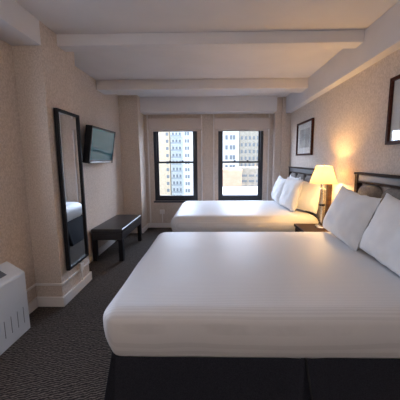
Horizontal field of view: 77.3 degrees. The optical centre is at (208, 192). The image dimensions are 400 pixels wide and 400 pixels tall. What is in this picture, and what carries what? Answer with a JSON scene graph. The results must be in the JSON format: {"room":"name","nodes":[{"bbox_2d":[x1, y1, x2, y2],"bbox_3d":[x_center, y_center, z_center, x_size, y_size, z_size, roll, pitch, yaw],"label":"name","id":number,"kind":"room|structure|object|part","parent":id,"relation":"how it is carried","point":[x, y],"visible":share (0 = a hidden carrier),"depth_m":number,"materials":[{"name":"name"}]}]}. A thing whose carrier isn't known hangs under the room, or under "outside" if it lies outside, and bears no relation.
{"room":"hotel room","nodes":[
{"label":"hotel room","id":0,"kind":"room"},
{"bbox_2d":[0,0,40,45],"bbox_3d":[-1.519,-1.050,0.122,0.245,0.193,3.866,0,7,1],"label":"ceiling beam","id":1,"kind":"structure","parent":0,"point":[18,27],"depth_m":1.85,"materials":[{"name":"white paint"}]},
{"bbox_2d":[12,21,88,296],"bbox_3d":[-1.480,-0.198,2.440,0.245,2.480,0.514,0,7,1],"label":"wall pier","id":2,"kind":"object","parent":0,"point":[45,75],"visible":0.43,"depth_m":2.21,"materials":[{"name":"beige paint"}]},
{"bbox_2d":[53,108,88,270],"bbox_3d":[-1.334,-0.024,2.468,0.036,1.495,0.390,0,7,0],"label":"wall mirror","id":3,"kind":"object","parent":2,"relation":"attached to","point":[67,124],"visible":1,"depth_m":2.44,"materials":[{"name":"black paint"}]},
{"bbox_2d":[78,262,83,279],"bbox_3d":[-1.337,0.831,2.639,0.028,0.185,0.060,0,7,1],"label":"cable box","id":4,"kind":"object","parent":2,"relation":"attached to","point":[81,264],"visible":0.97,"depth_m":2.63,"materials":[{"name":"white plastic"}]},
{"bbox_2d":[0,39,123,302],"bbox_3d":[-1.715,-0.096,1.660,0.200,2.480,7.065,0,7,1],"label":"wall","id":5,"kind":"structure","parent":0,"point":[103,187],"depth_m":2.21,"materials":[{"name":"beige paint"}]},
{"bbox_2d":[26,261,89,291],"bbox_3d":[-1.497,1.065,0.655,0.259,0.022,4.380,0,7,1],"label":"trim","id":6,"kind":"structure","parent":5,"relation":"attached to","point":[88,262],"depth_m":2.31,"materials":[{"name":"white"}]},
{"bbox_2d":[28,223,148,313],"bbox_3d":[-1.430,1.090,1.775,0.358,0.096,6.597,0,7,1],"label":"baseboard","id":7,"kind":"structure","parent":5,"relation":"attached to","point":[63,301],"depth_m":2.41,"materials":[{"name":"white"}]},
{"bbox_2d":[83,125,115,163],"bbox_3d":[-1.498,-0.643,3.449,0.181,0.475,0.750,0,7,1],"label":"television","id":8,"kind":"object","parent":5,"relation":"attached to","point":[99,142],"visible":0.99,"depth_m":3.29,"materials":[{"name":"black plastic"},{"name":"glass"}]},
{"bbox_2d":[0,228,172,399],"bbox_3d":[0.032,1.203,1.802,4.000,0.150,7.065,0,7,1],"label":"floor","id":9,"kind":"structure","parent":0,"point":[65,353],"depth_m":1.85,"materials":[{"name":"carpet"}]},
{"bbox_2d":[0,261,29,354],"bbox_3d":[-1.524,0.890,1.485,0.137,0.569,1.050,0,7,1],"label":"air conditioner","id":10,"kind":"object","parent":9,"relation":"on","point":[14,311],"visible":1,"depth_m":1.87,"materials":[{"name":"white metal"}]},
{"bbox_2d":[91,215,141,260],"bbox_3d":[-1.344,0.648,3.796,0.425,0.451,0.921,0,7,1],"label":"bench","id":11,"kind":"object","parent":9,"relation":"on","point":[117,227],"visible":1,"depth_m":3.39,"materials":[{"name":"black leather"}]},
{"bbox_3d":[-1.528,0.780,3.386,0.056,0.297,0.056,0,7,1],"label":"leg","id":12,"kind":"part","parent":11,"relation":"part of","materials":[{"name":"black paint"}]},
{"bbox_2d":[91,215,140,233],"bbox_3d":[-1.345,0.457,3.771,0.425,0.067,0.921,0,7,1],"label":"seat cushion","id":13,"kind":"object","parent":11,"relation":"on","point":[118,224],"depth_m":3.55,"materials":[{"name":"black leather"}]},
{"bbox_3d":[-1.172,0.779,3.381,0.056,0.297,0.056,0,7,1],"label":"leg","id":14,"kind":"part","parent":11,"relation":"part of","materials":[{"name":"black paint"}]},
{"bbox_3d":[-1.159,0.669,4.225,0.056,0.297,0.056,0,7,1],"label":"leg","id":15,"kind":"part","parent":11,"relation":"part of","materials":[{"name":"black paint"}]},
{"bbox_2d":[104,351,399,399],"bbox_3d":[0.422,0.807,1.899,1.971,0.605,1.518,0,7,1],"label":"bed base","id":16,"kind":"object","parent":9,"relation":"on","point":[129,378],"visible":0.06,"depth_m":1.22,"materials":[{"name":"grey fabric"}]},
{"bbox_2d":[103,232,399,357],"bbox_3d":[0.448,0.596,1.866,1.929,0.296,1.383,0,7,1],"label":"coverlet","id":17,"kind":"object","parent":16,"relation":"on","point":[191,294],"visible":0.88,"depth_m":1.27,"materials":[{"name":"white fabric"}]},
{"bbox_2d":[323,185,381,250],"bbox_3d":[1.205,0.194,2.170,0.234,0.469,0.619,0,7,5],"label":"pillow","id":18,"kind":"object","parent":17,"relation":"on","point":[350,213],"visible":0.95,"depth_m":2.02,"materials":[{"name":"white fabric"}]},
{"bbox_2d":[359,193,399,275],"bbox_3d":[1.202,0.273,1.570,0.234,0.469,0.622,0,7,4],"label":"pillow","id":19,"kind":"object","parent":17,"relation":"on","point":[380,239],"visible":1,"depth_m":1.61,"materials":[{"name":"white fabric"}]},
{"bbox_2d":[294,224,329,231],"bbox_3d":[1.249,0.691,2.859,0.466,0.580,0.424,0,7,1],"label":"nightstand","id":20,"kind":"object","parent":9,"relation":"on","point":[298,227],"visible":0.11,"depth_m":2.82,"materials":[{"name":"brown wood"}]},
{"bbox_2d":[310,164,336,228],"bbox_3d":[1.289,0.042,2.820,0.284,0.718,0.284,0,7,1],"label":"table lamp","id":21,"kind":"object","parent":20,"relation":"on","point":[323,174],"visible":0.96,"depth_m":2.71,"materials":[{"name":"cream fabric shade"},{"name":"metal"}]},
{"bbox_3d":[1.290,0.170,2.837,0.026,0.402,0.026,0,7,1],"label":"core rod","id":22,"kind":"part","parent":21,"relation":"part of","materials":[{"name":"silver metal"}]},
{"bbox_3d":[1.288,-0.201,2.788,0.284,0.190,0.284,0,7,1],"label":"lamp shade","id":23,"kind":"part","parent":21,"relation":"part of","materials":[{"name":"white"}]},
{"bbox_3d":[0.452,0.553,3.857,1.971,0.605,1.508,0,7,1],"label":"bed","id":24,"kind":"object","parent":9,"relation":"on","visible":0},
{"bbox_2d":[171,201,318,231],"bbox_3d":[0.478,0.338,3.824,1.926,0.287,1.373,0,7,1],"label":"coverlet","id":25,"kind":"object","parent":24,"relation":"on","point":[192,216],"visible":0.83,"depth_m":3.19,"materials":[{"name":"white fabric"}]},
{"bbox_2d":[271,176,285,203],"bbox_3d":[1.166,-0.050,4.099,0.199,0.442,0.524,0,7,0],"label":"pillow","id":26,"kind":"object","parent":25,"relation":"on","point":[276,193],"visible":0.72,"depth_m":3.98,"materials":[{"name":"white fabric"}]},
{"bbox_2d":[279,177,302,211],"bbox_3d":[1.163,0.011,3.555,0.176,0.446,0.522,-1,7,-2],"label":"pillow","id":27,"kind":"object","parent":25,"relation":"on","point":[289,198],"visible":1,"depth_m":3.42,"materials":[{"name":"white fabric"}]},
{"bbox_2d":[296,179,320,213],"bbox_3d":[1.333,0.048,3.347,0.137,0.427,0.371,-4,8,-25],"label":"pillow","id":28,"kind":"object","parent":25,"relation":"on","point":[309,197],"visible":0.77,"depth_m":3.28,"materials":[{"name":"white fabric"}]},
{"bbox_2d":[118,95,147,227],"bbox_3d":[-1.398,-0.495,4.720,0.340,2.480,0.385,0,7,1],"label":"wall column","id":29,"kind":"structure","parent":0,"point":[131,120],"depth_m":4.53,"materials":[{"name":"beige paint"}]},
{"bbox_2d":[96,78,307,94],"bbox_3d":[-0.093,-1.546,3.653,2.990,0.133,0.260,0,7,1],"label":"ceiling beam","id":30,"kind":"structure","parent":0,"point":[267,85],"depth_m":3.53,"materials":[{"name":"white paint"}]},
{"bbox_2d":[15,0,399,96],"bbox_3d":[0.018,-1.430,1.460,4.000,0.200,7.065,0,7,1],"label":"ceiling","id":31,"kind":"structure","parent":0,"point":[60,16],"depth_m":2.12,"materials":[{"name":"white paint"}]},
{"bbox_2d":[140,96,276,114],"bbox_3d":[0.002,-1.606,4.620,2.470,0.265,0.255,0,7,1],"label":"beam","id":32,"kind":"structure","parent":0,"point":[202,104],"depth_m":4.50,"materials":[{"name":"white paint"}]},
{"bbox_2d":[144,114,273,222],"bbox_3d":[-0.019,-0.540,5.013,3.090,2.480,0.250,0,7,1],"label":"wall","id":33,"kind":"structure","parent":0,"point":[171,209],"depth_m":4.88,"materials":[{"name":"beige paint"}]},
{"bbox_2d":[149,223,170,227],"bbox_3d":[0.025,0.659,5.033,2.452,0.096,0.018,0,7,1],"label":"baseboard","id":34,"kind":"structure","parent":33,"relation":"attached to","point":[151,225],"depth_m":5.04,"materials":[{"name":"white"}]},
{"bbox_2d":[147,118,201,131],"bbox_3d":[-0.630,-1.283,4.757,1.030,0.235,0.085,0,7,1],"label":"window shade","id":35,"kind":"object","parent":33,"relation":"attached to","point":[166,124],"visible":1,"depth_m":4.71,"materials":[{"name":"beige fabric"}]},
{"bbox_2d":[153,131,197,202],"bbox_3d":[-0.637,-0.539,4.929,0.895,1.475,0.135,0,7,1],"label":"window","id":36,"kind":"structure","parent":33,"relation":"in","point":[159,198],"depth_m":4.96,"materials":[{"name":"grey metal"}]},
{"bbox_3d":[-0.634,0.182,4.988,0.895,0.030,0.065,0,7,1],"label":"sill","id":37,"kind":"part","parent":36,"relation":"part of","materials":[{"name":"grey metal"}]},
{"bbox_3d":[-0.639,-0.904,4.930,0.745,0.650,0.029,0,7,1],"label":"sash","id":38,"kind":"part","parent":36,"relation":"part of","materials":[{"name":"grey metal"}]},
{"bbox_3d":[-0.636,-0.251,4.984,0.745,0.731,0.029,0,7,1],"label":"sash","id":39,"kind":"part","parent":36,"relation":"part of","materials":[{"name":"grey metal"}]},
{"bbox_2d":[146,114,269,222],"bbox_3d":[0.002,-0.438,4.887,2.349,2.100,0.025,0,7,1],"label":"trim","id":40,"kind":"structure","parent":33,"relation":"attached to","point":[269,114],"depth_m":4.86,"materials":[{"name":"white"}]},
{"bbox_2d":[218,131,262,200],"bbox_3d":[0.633,-0.543,4.910,0.913,1.475,0.135,0,7,1],"label":"window","id":41,"kind":"structure","parent":33,"relation":"in","point":[221,196],"depth_m":4.92,"materials":[{"name":"grey metal"}]},
{"bbox_3d":[0.632,-0.908,4.910,0.763,0.650,0.029,0,7,1],"label":"sash","id":42,"kind":"part","parent":41,"relation":"part of","materials":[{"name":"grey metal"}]},
{"bbox_3d":[0.635,-0.255,4.964,0.763,0.731,0.029,0,7,1],"label":"sash","id":43,"kind":"part","parent":41,"relation":"part of","materials":[{"name":"grey metal"}]},
{"bbox_2d":[214,118,270,130],"bbox_3d":[0.642,-1.287,4.737,1.055,0.235,0.085,0,7,1],"label":"window shade","id":44,"kind":"object","parent":33,"relation":"attached to","point":[220,124],"visible":1,"depth_m":4.70,"materials":[{"name":"beige fabric"}]},
{"bbox_2d":[56,30,363,51],"bbox_3d":[-0.114,-1.387,2.300,2.990,0.100,0.135,0,7,1],"label":"ceiling beam","id":45,"kind":"structure","parent":0,"point":[345,39],"depth_m":2.24,"materials":[{"name":"white paint"}]},
{"bbox_2d":[271,97,281,200],"bbox_3d":[1.303,-0.519,4.801,0.120,2.480,0.135,0,7,1],"label":"wall pier","id":46,"kind":"object","parent":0,"point":[277,118],"visible":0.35,"depth_m":4.69,"materials":[{"name":"beige paint"}]},
{"bbox_2d":[280,97,290,178],"bbox_3d":[1.443,-0.517,4.779,0.160,2.480,0.175,0,7,1],"label":"wall column","id":47,"kind":"structure","parent":0,"point":[286,117],"depth_m":4.64,"materials":[{"name":"beige paint"}]},
{"bbox_2d":[286,1,399,112],"bbox_3d":[1.418,-1.178,1.358,0.100,0.288,6.440,0,7,1],"label":"ceiling beam","id":48,"kind":"structure","parent":0,"point":[382,37],"depth_m":2.35,"materials":[{"name":"white paint"}]},
{"bbox_2d":[289,49,399,203],"bbox_3d":[1.575,-0.106,1.609,0.200,2.480,7.065,0,7,1],"label":"wall","id":49,"kind":"structure","parent":0,"point":[350,119],"depth_m":2.56,"materials":[{"name":"beige paper"}]},
{"bbox_2d":[296,118,313,155],"bbox_3d":[1.492,-0.840,3.887,0.032,0.520,0.650,0,7,1],"label":"framed picture","id":50,"kind":"object","parent":49,"relation":"attached to","point":[305,129],"visible":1,"depth_m":3.84,"materials":[{"name":"white"}]},
{"bbox_2d":[299,127,309,147],"bbox_3d":[1.495,-0.840,3.887,0.002,0.284,0.414,0,7,1],"label":"print","id":51,"kind":"object","parent":50,"relation":"attached to","point":[304,133],"depth_m":3.88},
{"bbox_2d":[288,166,331,223],"bbox_3d":[1.474,0.176,3.843,0.074,1.105,1.588,0,7,1],"label":"headboard","id":52,"kind":"object","parent":49,"relation":"attached to","point":[293,171],"visible":0.2,"depth_m":3.36,"materials":[{"name":"brown wood"}]},
{"bbox_3d":[1.474,-0.015,4.005,0.067,0.564,0.364,0,7,1],"label":"upholstered panel","id":53,"kind":"part","parent":52,"relation":"part of","materials":[{"name":"beige fabric"}]},
{"bbox_3d":[1.483,-0.321,3.778,0.038,0.062,1.480,0,7,1],"label":"rail","id":54,"kind":"part","parent":52,"relation":"part of","materials":[{"name":"grey"}]},
{"bbox_3d":[1.467,0.033,3.638,0.068,0.564,0.365,0,7,1],"label":"upholstered panel","id":55,"kind":"part","parent":52,"relation":"part of","materials":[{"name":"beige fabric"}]},
{"bbox_3d":[1.463,0.080,3.271,0.067,0.565,0.365,0,7,1],"label":"upholstered panel","id":56,"kind":"part","parent":52,"relation":"part of","materials":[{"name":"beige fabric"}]},
{"bbox_2d":[354,172,399,202],"bbox_3d":[1.443,0.441,1.808,0.074,1.105,1.443,0,7,1],"label":"headboard","id":57,"kind":"object","parent":49,"relation":"attached to","point":[371,181],"visible":0.22,"depth_m":2.13,"materials":[{"name":"brown wood"}]},
{"bbox_3d":[1.448,0.208,2.282,0.069,0.564,0.329,0,7,1],"label":"upholstered panel","id":58,"kind":"part","parent":57,"relation":"part of","materials":[{"name":"beige fabric"}]},
{"bbox_3d":[1.451,0.441,1.808,0.058,1.105,1.443,0,7,1],"label":"frame","id":59,"kind":"part","parent":57,"relation":"part of","materials":[{"name":"brown wood"}]},
{"bbox_3d":[1.452,-0.057,1.743,0.038,0.062,1.335,0,7,1],"label":"rail","id":60,"kind":"part","parent":57,"relation":"part of","materials":[{"name":"grey"}]},
{"bbox_3d":[1.443,0.251,1.952,0.067,0.564,0.328,0,7,1],"label":"upholstered panel","id":61,"kind":"part","parent":57,"relation":"part of","materials":[{"name":"beige fabric"}]},
{"bbox_2d":[385,74,399,144],"bbox_3d":[1.458,-0.602,1.665,0.032,0.520,0.720,0,7,1],"label":"framed picture","id":62,"kind":"object","parent":49,"relation":"attached to","point":[392,136],"visible":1,"depth_m":1.97,"materials":[{"name":"brown"}]},
{"label":"outside","id":63,"kind":"structure","parent":0,"visible":0},
{"bbox_3d":[1.728,20.263,106.737,300.000,1.000,193.500,0,7,1],"label":"ground","id":64,"kind":"structure","parent":63,"visible":0},
{"bbox_2d":[158,132,171,194],"bbox_3d":[-36.034,-2.165,98.092,45.100,46.100,14.200,0,7,1],"label":"building","id":65,"kind":"structure","parent":64,"relation":"on","point":[164,137],"depth_m":89.77,"materials":[{"name":"beige brick"}]},
{"bbox_2d":[170,132,183,194],"bbox_3d":[-11.131,-2.607,98.161,4.700,46.700,15.200,0,7,1],"label":"building","id":66,"kind":"structure","parent":64,"relation":"on","point":[176,138],"depth_m":90.14,"materials":[{"name":"concrete"}]},
{"bbox_2d":[183,132,192,194],"bbox_3d":[-4.577,-1.939,96.636,8.350,45.700,14.200,0,7,1],"label":"building","id":67,"kind":"structure","parent":64,"relation":"on","point":[187,136],"depth_m":88.51,"materials":[{"name":"white brick"}]},
{"bbox_2d":[223,131,238,167],"bbox_3d":[5.892,0.773,82.710,7.000,43.800,14.200,0,7,1],"label":"building","id":68,"kind":"structure","parent":64,"relation":"on","point":[230,138],"depth_m":73.83,"materials":[{"name":"white brick"}]},
{"bbox_2d":[223,168,242,186],"bbox_3d":[2.797,11.266,48.822,6.200,31.750,10.200,0,7,1],"label":"building","id":69,"kind":"structure","parent":64,"relation":"on","point":[232,177],"depth_m":41.99,"materials":[{"name":"beige brick"}]},
{"bbox_2d":[223,186,256,194],"bbox_3d":[5.373,14.068,37.045,8.700,29.200,8.200,0,7,1],"label":"building","id":70,"kind":"structure","parent":64,"relation":"on","point":[245,190],"depth_m":34.07,"materials":[{"name":"white"}]},
{"bbox_2d":[235,167,257,186],"bbox_3d":[9.039,10.047,58.150,5.200,31.700,9.200,0,7,1],"label":"building","id":71,"kind":"structure","parent":64,"relation":"on","point":[250,174],"depth_m":51.92,"materials":[{"name":"beige brick"}]},
{"bbox_2d":[239,131,257,166],"bbox_3d":[35.429,0.698,83.261,51.950,43.500,14.200,0,7,1],"label":"building","id":72,"kind":"structure","parent":64,"relation":"on","point":[248,140],"depth_m":74.75,"materials":[{"name":"beige brick"}]}
]}

